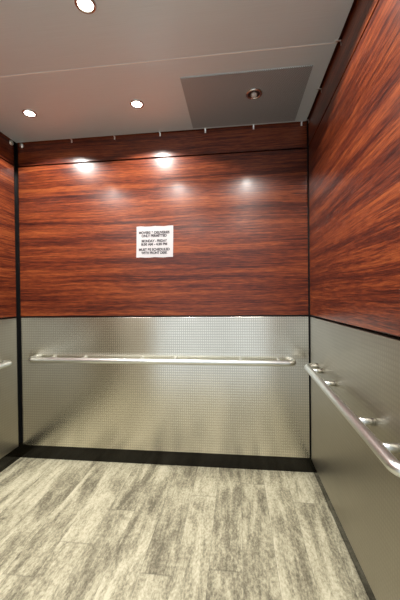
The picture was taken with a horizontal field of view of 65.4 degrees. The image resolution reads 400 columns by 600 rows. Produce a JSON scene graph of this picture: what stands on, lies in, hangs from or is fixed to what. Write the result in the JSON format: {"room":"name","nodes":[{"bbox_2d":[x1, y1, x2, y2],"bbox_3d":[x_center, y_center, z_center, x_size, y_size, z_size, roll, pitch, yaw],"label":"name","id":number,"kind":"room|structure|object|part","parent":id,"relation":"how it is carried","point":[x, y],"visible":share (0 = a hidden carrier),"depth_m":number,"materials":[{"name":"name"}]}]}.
{"room":"elevator interior","nodes":[
{"label":"elevator interior","id":0,"kind":"room"},
{"bbox_2d":[0,132,19,458],"bbox_3d":[-1.528,-0.024,1.401,0.064,2.500,2.034,-1,0,7],"label":"wall","id":1,"kind":"structure","parent":0,"point":[9,376],"depth_m":2.27,"materials":[{"name":"brown wood"}]},
{"bbox_2d":[0,360,11,368],"bbox_3d":[-1.419,0.451,1.642,0.086,0.039,1.169,-1,0,7],"label":"handrail","id":2,"kind":"object","parent":1,"relation":"attached to","point":[4,363],"visible":1,"depth_m":2.13,"materials":[{"name":"silver metal"}]},
{"bbox_3d":[-1.521,-0.431,1.366,0.034,1.130,1.970,-1,0,7],"label":"wood panel","id":3,"kind":"part","parent":1,"relation":"part of","materials":[{"name":"laminate"}]},
{"bbox_3d":[-1.509,0.631,1.375,0.034,0.970,1.970,-1,0,7],"label":"steel panel","id":4,"kind":"part","parent":1,"relation":"part of","materials":[{"name":"silver metal"}]},
{"bbox_2d":[0,443,20,471],"bbox_3d":[-1.510,1.169,1.403,0.014,0.114,2.020,-1,0,7],"label":"baseboard","id":5,"kind":"structure","parent":1,"relation":"attached to","point":[14,455],"depth_m":2.30,"materials":[{"name":"black"}]},
{"bbox_2d":[15,118,312,457],"bbox_3d":[-0.315,-0.046,2.281,2.262,2.500,0.064,-1,0,7],"label":"wall","id":6,"kind":"structure","parent":0,"point":[235,284],"depth_m":2.24,"materials":[{"name":"brown"}]},
{"bbox_2d":[136,225,172,257],"bbox_3d":[-0.326,-0.420,2.244,0.276,0.230,0.003,0,1,7],"label":"paper notice","id":7,"kind":"object","parent":6,"relation":"attached to","point":[152,241],"visible":1,"depth_m":2.24,"materials":[{"name":"white paper"}]},
{"bbox_2d":[28,355,295,365],"bbox_3d":[-0.314,0.431,2.210,1.941,0.042,0.086,-1,0,7],"label":"handrail","id":8,"kind":"object","parent":6,"relation":"attached to","point":[240,362],"visible":1,"depth_m":2.16,"materials":[{"name":"silver metal"}]},
{"bbox_3d":[-0.318,-0.453,2.262,2.121,1.130,0.034,-1,0,7],"label":"wood panel","id":9,"kind":"part","parent":6,"relation":"part of","materials":[{"name":"laminate"}]},
{"bbox_3d":[-0.305,0.609,2.271,2.121,0.970,0.034,-1,0,7],"label":"steel panel","id":10,"kind":"part","parent":6,"relation":"part of","materials":[{"name":"silver metal"}]},
{"bbox_2d":[20,442,313,472],"bbox_3d":[-0.301,1.147,2.286,2.186,0.114,0.014,-1,0,7],"label":"baseboard","id":11,"kind":"structure","parent":6,"relation":"attached to","point":[275,463],"depth_m":2.27,"materials":[{"name":"black"}]},
{"bbox_2d":[0,0,353,142],"bbox_3d":[-0.451,-1.255,1.226,2.262,0.141,2.160,-1,0,7],"label":"ceiling","id":12,"kind":"structure","parent":0,"point":[80,73],"depth_m":1.51,"materials":[{"name":"grey"}]},
{"bbox_2d":[22,109,36,117],"bbox_3d":[-1.081,-1.181,1.975,0.086,0.006,0.086,-1,0,7],"label":"recessed light","id":13,"kind":"object","parent":12,"relation":"in","point":[29,113],"visible":1,"depth_m":1.97,"materials":[{"name":"silver metal"}]},
{"bbox_2d":[74,0,96,13],"bbox_3d":[-0.459,-1.183,1.247,0.086,0.006,0.086,-1,0,7],"label":"recessed light","id":14,"kind":"object","parent":12,"relation":"in","point":[85,6],"visible":1,"depth_m":1.25,"materials":[{"name":"silver metal"}]},
{"bbox_2d":[130,99,143,108],"bbox_3d":[-0.383,-1.189,1.893,0.086,0.006,0.086,-1,0,7],"label":"recessed light","id":15,"kind":"object","parent":12,"relation":"in","point":[135,103],"visible":1,"depth_m":1.89,"materials":[{"name":"silver metal"}]},
{"bbox_3d":[-0.372,-1.202,1.902,2.116,0.020,0.651,-1,0,7],"label":"panel","id":16,"kind":"part","parent":12,"relation":"part of","materials":[{"name":"metal"}]},
{"bbox_3d":[-0.449,-1.196,1.245,2.116,0.020,0.661,-1,0,7],"label":"panel","id":17,"kind":"part","parent":12,"relation":"part of","materials":[{"name":"metal"}]},
{"bbox_2d":[180,65,312,127],"bbox_3d":[0.265,-1.198,1.880,0.690,0.004,0.499,-1,0,7],"label":"ceiling hatch","id":18,"kind":"object","parent":12,"relation":"attached to","point":[215,100],"visible":1,"depth_m":1.83,"materials":[{"name":"grey metal"}]},
{"bbox_2d":[246,88,261,99],"bbox_3d":[0.313,-1.186,1.806,0.096,0.019,0.096,-1,0,7],"label":"recessed light","id":19,"kind":"object","parent":18,"relation":"attached to","point":[255,93],"visible":1,"depth_m":1.79,"materials":[{"name":"silver metal"}]},
{"bbox_2d":[0,457,368,599],"bbox_3d":[-0.430,1.230,1.172,2.262,0.030,2.310,-1,0,7],"label":"floor","id":20,"kind":"structure","parent":0,"point":[70,529],"depth_m":1.60,"materials":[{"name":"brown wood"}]},
{"bbox_2d":[308,0,399,599],"bbox_3d":[0.663,-0.048,1.144,0.064,2.500,2.034,-1,0,7],"label":"wall","id":21,"kind":"structure","parent":0,"point":[354,123],"depth_m":1.26,"materials":[{"name":"brown wood"}]},
{"bbox_2d":[313,464,375,599],"bbox_3d":[0.672,1.145,1.148,0.012,0.114,2.020,-1,0,7],"label":"baseboard","id":22,"kind":"structure","parent":21,"relation":"attached to","point":[356,563],"depth_m":1.49,"materials":[{"name":"black"}]},
{"bbox_2d":[304,363,399,477],"bbox_3d":[0.621,0.436,1.383,0.086,0.077,1.158,-1,0,7],"label":"handrail","id":23,"kind":"object","parent":21,"relation":"attached to","point":[383,451],"visible":1,"depth_m":1.09,"materials":[{"name":"silver metal"}]},
{"bbox_3d":[0.660,0.427,1.591,0.056,0.027,0.027,-1,0,7],"label":"support post","id":24,"kind":"part","parent":23,"relation":"part of","materials":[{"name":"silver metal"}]},
{"bbox_3d":[0.608,0.447,1.146,0.056,0.027,0.027,-1,0,7],"label":"support post","id":25,"kind":"part","parent":23,"relation":"part of","materials":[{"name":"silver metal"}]},
{"bbox_3d":[0.586,0.455,0.959,0.056,0.027,0.027,-1,0,7],"label":"support post","id":26,"kind":"part","parent":23,"relation":"part of","materials":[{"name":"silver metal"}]},
{"bbox_3d":[0.640,-0.455,1.119,0.034,1.130,1.982,-1,0,7],"label":"wood panel","id":27,"kind":"part","parent":21,"relation":"part of","materials":[{"name":"laminate"}]},
{"bbox_3d":[0.653,0.607,1.128,0.034,0.970,1.982,-1,0,7],"label":"steel panel","id":28,"kind":"part","parent":21,"relation":"part of","materials":[{"name":"silver metal"}]}
]}

